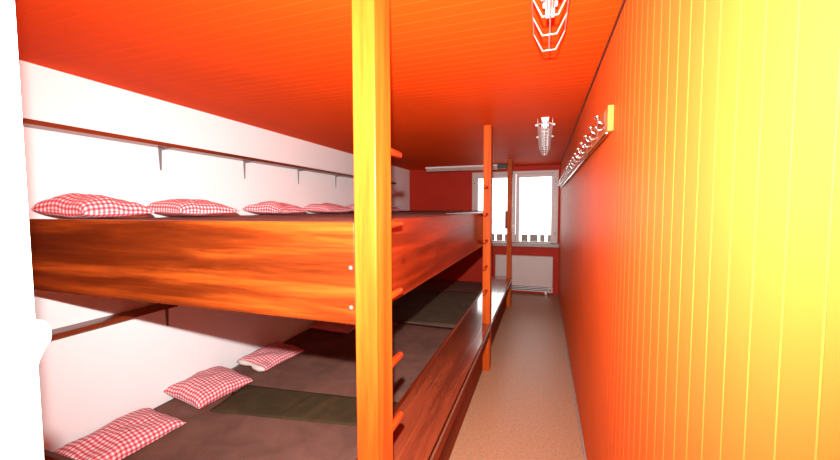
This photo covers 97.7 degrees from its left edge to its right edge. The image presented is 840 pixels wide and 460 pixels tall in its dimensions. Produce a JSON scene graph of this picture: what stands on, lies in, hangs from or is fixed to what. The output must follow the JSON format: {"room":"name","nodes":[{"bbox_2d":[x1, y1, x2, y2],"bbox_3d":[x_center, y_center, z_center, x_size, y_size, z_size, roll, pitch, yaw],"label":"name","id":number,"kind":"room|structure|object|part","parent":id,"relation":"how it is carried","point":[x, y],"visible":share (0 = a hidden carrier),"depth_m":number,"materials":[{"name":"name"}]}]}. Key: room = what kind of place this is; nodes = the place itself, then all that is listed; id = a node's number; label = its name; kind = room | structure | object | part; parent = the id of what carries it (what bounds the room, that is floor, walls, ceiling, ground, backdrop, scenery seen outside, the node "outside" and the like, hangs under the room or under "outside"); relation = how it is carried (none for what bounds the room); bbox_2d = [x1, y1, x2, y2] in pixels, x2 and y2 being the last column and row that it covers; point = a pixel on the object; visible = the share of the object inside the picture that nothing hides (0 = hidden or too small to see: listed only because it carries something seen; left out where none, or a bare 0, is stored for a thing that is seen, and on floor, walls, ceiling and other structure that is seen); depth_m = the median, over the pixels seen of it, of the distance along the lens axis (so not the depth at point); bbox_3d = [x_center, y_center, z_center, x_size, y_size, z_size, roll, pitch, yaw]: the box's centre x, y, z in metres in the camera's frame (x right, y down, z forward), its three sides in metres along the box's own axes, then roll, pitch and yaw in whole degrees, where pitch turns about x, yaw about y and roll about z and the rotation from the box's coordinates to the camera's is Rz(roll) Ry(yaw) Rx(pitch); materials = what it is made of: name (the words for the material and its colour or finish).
{"room":"bunk dormitory room","nodes":[
{"label":"bunk dormitory room","id":0,"kind":"room"},
{"bbox_2d":[18,60,409,451],"bbox_3d":[-1.464,0.156,4.358,0.240,2.399,7.140,1,4,19],"label":"wall","id":1,"kind":"structure","parent":0,"point":[90,379],"depth_m":2.55,"materials":[{"name":"white paint"}]},
{"bbox_2d":[51,303,178,339],"bbox_3d":[-1.419,0.552,3.943,0.118,0.187,5.900,1,4,19],"label":"wall shelf","id":2,"kind":"object","parent":1,"relation":"attached to","point":[60,332],"visible":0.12,"depth_m":2.30,"materials":[{"name":"brown wood"}]},
{"bbox_2d":[22,118,395,185],"bbox_3d":[-1.422,-0.599,3.876,0.118,0.187,5.900,1,4,19],"label":"wall shelf","id":3,"kind":"object","parent":1,"relation":"attached to","point":[30,123],"visible":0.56,"depth_m":2.59,"materials":[{"name":"brown wood"}]},
{"bbox_2d":[15,0,622,169],"bbox_3d":[0.037,-1.076,3.780,3.415,0.120,7.140,1,4,19],"label":"ceiling","id":4,"kind":"structure","parent":0,"point":[458,68],"depth_m":1.97,"materials":[{"name":"orange paint"}]},
{"bbox_2d":[425,164,506,171],"bbox_3d":[0.838,-1.151,6.835,1.530,0.088,0.080,1,4,19],"label":"lamp","id":5,"kind":"object","parent":4,"relation":"attached to","point":[495,166],"visible":0.87,"depth_m":6.83,"materials":[{"name":"white metal"}]},
{"bbox_2d":[535,117,554,154],"bbox_3d":[1.331,-0.963,3.914,0.172,0.127,1.503,1,4,19],"label":"lamp","id":6,"kind":"object","parent":4,"relation":"attached to","point":[545,122],"visible":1,"depth_m":3.53,"materials":[{"name":"white metal"}]},
{"bbox_3d":[1.274,-0.970,3.826,0.014,0.022,1.140,1,4,19],"label":"reflector rail","id":7,"kind":"part","parent":6,"relation":"part of","materials":[{"name":"white metal"}]},
{"bbox_2d":[531,0,568,51],"bbox_3d":[0.310,-0.782,0.849,0.172,0.127,1.503,1,4,19],"label":"lamp","id":8,"kind":"object","parent":4,"relation":"attached to","point":[550,5],"visible":1,"depth_m":1.35,"materials":[{"name":"white metal"}]},
{"bbox_2d":[409,165,560,293],"bbox_3d":[1.214,-0.025,7.346,3.415,2.399,0.240,1,4,19],"label":"wall","id":9,"kind":"structure","parent":0,"point":[445,190],"depth_m":7.34,"materials":[{"name":"red paint"}]},
{"bbox_2d":[472,170,558,242],"bbox_3d":[1.782,-0.430,6.998,1.590,1.365,0.123,1,4,19],"label":"window","id":10,"kind":"structure","parent":9,"relation":"in","point":[554,174],"depth_m":6.94,"materials":[{"name":"paint"}]},
{"bbox_2d":[492,242,558,247],"bbox_3d":[1.744,0.270,6.969,1.679,0.064,0.170,1,4,19],"label":"windowsill","id":11,"kind":"structure","parent":9,"relation":"attached to","point":[518,244],"depth_m":6.79,"materials":[{"name":"grey stone"}]},
{"bbox_2d":[449,292,583,459],"bbox_3d":[-0.185,1.479,3.245,3.415,0.120,9.060,1,4,19],"label":"floor","id":12,"kind":"structure","parent":0,"point":[522,408],"depth_m":3.14,"materials":[{"name":"beige carpet"}]},
{"bbox_2d":[29,0,512,459],"bbox_3d":[-0.187,0.154,4.346,2.177,2.398,6.090,1,4,19],"label":"bunk bed","id":13,"kind":"object","parent":12,"relation":"on","point":[353,273],"visible":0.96,"depth_m":1.34,"materials":[{"name":"brown wood"}]},
{"bbox_2d":[101,217,354,221],"bbox_3d":[-1.062,0.003,1.913,2.048,0.117,0.852,1,4,19],"label":"mattress","id":14,"kind":"object","parent":13,"relation":"on","point":[142,218],"visible":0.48,"depth_m":2.00,"materials":[{"name":"brown fabric"}]},
{"bbox_2d":[31,193,153,218],"bbox_3d":[-1.846,-0.137,2.097,0.370,0.143,0.386,1,3,15],"label":"pillow","id":15,"kind":"object","parent":14,"relation":"on","point":[70,205],"visible":1,"depth_m":1.95,"materials":[{"name":"red fabric"}]},
{"bbox_2d":[122,392,357,459],"bbox_3d":[-1.109,1.373,2.163,1.843,0.132,1.143,1,4,19],"label":"mattress","id":16,"kind":"object","parent":13,"relation":"on","point":[206,434],"visible":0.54,"depth_m":2.29,"materials":[{"name":"brown fabric"}]},
{"bbox_2d":[54,408,185,459],"bbox_3d":[-1.812,1.244,2.204,0.369,0.120,0.582,1,4,21],"label":"pillow","id":17,"kind":"object","parent":16,"relation":"on","point":[125,435],"visible":0.93,"depth_m":2.16,"materials":[{"name":"red fabric"}]},
{"bbox_2d":[163,366,252,408],"bbox_3d":[-1.627,1.189,2.848,0.398,0.146,0.460,1,4,24],"label":"pillow","id":18,"kind":"object","parent":16,"relation":"on","point":[207,386],"visible":1,"depth_m":2.74,"materials":[{"name":"red fabric"}]},
{"bbox_2d":[160,215,427,218],"bbox_3d":[-0.789,-0.045,2.724,2.048,0.116,0.858,1,4,19],"label":"mattress","id":19,"kind":"object","parent":13,"relation":"on","point":[229,216],"visible":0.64,"depth_m":2.64,"materials":[{"name":"brown fabric"}]},
{"bbox_2d":[146,199,238,216],"bbox_3d":[-1.650,-0.164,2.679,0.380,0.128,0.461,1,4,23],"label":"pillow","id":20,"kind":"object","parent":19,"relation":"on","point":[175,207],"visible":0.95,"depth_m":2.52,"materials":[{"name":"red fabric"}]},
{"bbox_2d":[233,321,453,401],"bbox_3d":[-0.601,1.283,3.675,1.843,0.133,2.049,1,4,19],"label":"mattress","id":21,"kind":"object","parent":13,"relation":"on","point":[326,364],"visible":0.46,"depth_m":3.40,"materials":[{"name":"brown fabric"}]},
{"bbox_2d":[232,342,303,371],"bbox_3d":[-1.432,1.178,3.416,0.350,0.110,0.637,1,4,24],"label":"pillow","id":22,"kind":"object","parent":21,"relation":"on","point":[267,357],"visible":0.99,"depth_m":3.36,"materials":[{"name":"red fabric"}]},
{"bbox_2d":[210,385,397,425],"bbox_3d":[-0.755,1.265,2.649,1.415,0.020,0.390,0,3,11],"label":"blanket","id":23,"kind":"object","parent":21,"relation":"on","point":[252,400],"visible":0.71,"depth_m":2.65,"materials":[{"name":"green fabric"}]},
{"bbox_2d":[309,321,355,333],"bbox_3d":[-0.993,1.117,4.415,0.523,0.113,0.440,1,3,16],"label":"pillow","id":24,"kind":"object","parent":21,"relation":"on","point":[321,325],"visible":0.52,"depth_m":4.24,"materials":[{"name":"red fabric"}]},
{"bbox_2d":[284,214,455,215],"bbox_3d":[-0.513,-0.094,3.547,2.048,0.116,0.876,1,4,19],"label":"mattress","id":25,"kind":"object","parent":13,"relation":"on","point":[284,214],"visible":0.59,"depth_m":3.48,"materials":[{"name":"brown fabric"}]},
{"bbox_2d":[243,201,307,213],"bbox_3d":[-1.370,-0.213,3.512,0.380,0.127,0.472,1,3,13],"label":"pillow","id":26,"kind":"object","parent":25,"relation":"on","point":[268,207],"visible":1,"depth_m":3.32,"materials":[{"name":"red fabric"}]},
{"bbox_3d":[-0.148,0.337,1.200,0.075,2.397,0.120,1,4,19],"label":"post","id":27,"kind":"part","parent":13,"relation":"part of","materials":[{"name":"brown wood"}]},
{"bbox_2d":[316,213,442,213],"bbox_3d":[-0.393,-0.151,4.522,1.654,0.116,0.972,1,4,19],"label":"mattress","id":28,"kind":"object","parent":13,"relation":"on","point":[316,213],"visible":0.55,"depth_m":4.20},
{"bbox_2d":[303,203,353,212],"bbox_3d":[-1.084,-0.262,4.364,0.380,0.125,0.500,1,4,23],"label":"pillow","id":29,"kind":"object","parent":28,"relation":"on","point":[325,207],"visible":0.96,"depth_m":4.18,"materials":[{"name":"red fabric"}]},
{"bbox_2d":[392,295,454,327],"bbox_3d":[-0.049,1.186,5.317,1.843,0.132,1.419,1,4,19],"label":"mattress","id":30,"kind":"object","parent":13,"relation":"on","point":[403,296],"visible":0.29,"depth_m":4.59,"materials":[{"name":"brown fabric"}]},
{"bbox_2d":[392,289,479,325],"bbox_3d":[0.253,1.102,5.438,1.222,0.014,1.858,1,3,15],"label":"blanket","id":31,"kind":"object","parent":30,"relation":"on","point":[433,307],"visible":0.88,"depth_m":5.26,"materials":[{"name":"green fabric"}]},
{"bbox_2d":[391,212,460,212],"bbox_3d":[-0.084,-0.205,5.442,1.654,0.116,0.968,1,4,19],"label":"mattress","id":32,"kind":"object","parent":13,"relation":"on","point":[391,212],"visible":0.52,"depth_m":5.20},
{"bbox_2d":[391,207,402,211],"bbox_3d":[-0.525,-0.346,6.031,0.379,0.096,0.462,1,3,15],"label":"pillow","id":33,"kind":"object","parent":32,"relation":"on","point":[393,209],"visible":0.43,"depth_m":5.89,"materials":[{"name":"red fabric"}]},
{"bbox_2d":[404,279,482,294],"bbox_3d":[0.403,1.106,6.663,1.843,0.133,1.424,1,4,19],"label":"mattress","id":34,"kind":"object","parent":13,"relation":"on","point":[430,284],"visible":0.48,"depth_m":6.75,"materials":[{"name":"brown fabric"}]},
{"bbox_3d":[0.666,0.193,3.623,0.075,2.397,0.120,1,4,19],"label":"post","id":35,"kind":"part","parent":13,"relation":"part of","materials":[{"name":"brown wood"}]},
{"bbox_3d":[1.456,0.054,5.975,0.075,2.397,0.110,1,4,19],"label":"post","id":36,"kind":"part","parent":13,"relation":"part of","materials":[{"name":"brown wood"}]},
{"bbox_2d":[495,254,552,294],"bbox_3d":[1.961,0.838,6.965,1.050,0.714,0.102,1,4,19],"label":"heater","id":37,"kind":"object","parent":12,"relation":"on","point":[529,273],"visible":0.7,"depth_m":6.91,"materials":[{"name":"white metal"}]},
{"bbox_2d":[512,285,547,291],"bbox_3d":[1.960,1.107,6.975,1.050,0.082,0.055,1,4,19],"label":"grille","id":38,"kind":"object","parent":37,"relation":"attached to","point":[538,288],"depth_m":6.91,"materials":[{"name":"white metal"}]},
{"bbox_2d":[558,0,839,459],"bbox_3d":[1.546,0.207,3.349,0.240,2.399,7.140,1,4,19],"label":"wall","id":39,"kind":"structure","parent":0,"point":[699,272],"depth_m":0.67,"materials":[{"name":"orange paint"}]},
{"bbox_2d":[557,293,586,459],"bbox_3d":[1.461,1.386,3.553,0.012,0.022,6.940,1,4,19],"label":"baseboard","id":40,"kind":"structure","parent":39,"relation":"attached to","point":[580,429],"depth_m":3.09,"materials":[{"name":"orange wood"}]},
{"bbox_2d":[558,105,613,186],"bbox_3d":[1.513,-0.606,3.706,0.073,0.124,4.455,1,4,19],"label":"coat rack","id":41,"kind":"object","parent":39,"relation":"attached to","point":[604,127],"visible":1,"depth_m":2.04,"materials":[{"name":"brown wood"}]},
{"bbox_2d":[560,0,625,164],"bbox_3d":[1.457,-0.993,3.414,0.008,0.010,6.940,1,4,19],"label":"trim","id":42,"kind":"structure","parent":39,"relation":"attached to","point":[624,1],"depth_m":1.94,"materials":[{"name":"orange wood"}]},
{"bbox_3d":[2.180,1.228,8.142,6.200,0.200,1.740,1,4,19],"label":"floor","id":43,"kind":"structure","parent":0,"visible":0},
{"bbox_2d":[492,234,550,241],"bbox_3d":[2.200,0.605,8.172,5.800,1.040,0.060,1,4,19],"label":"balcony railing","id":44,"kind":"object","parent":43,"relation":"on","point":[524,237],"visible":0.08,"depth_m":8.08,"materials":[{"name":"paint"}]},
{"bbox_3d":[-1.060,0.375,0.577,2.935,2.399,0.175,1,4,19],"label":"wall","id":45,"kind":"structure","parent":0,"visible":0},
{"bbox_2d":[0,0,51,459],"bbox_3d":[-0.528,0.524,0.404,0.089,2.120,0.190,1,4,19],"label":"door","id":46,"kind":"structure","parent":45,"relation":"in","point":[24,339],"depth_m":0.44,"materials":[{"name":"white paint"}]}
]}

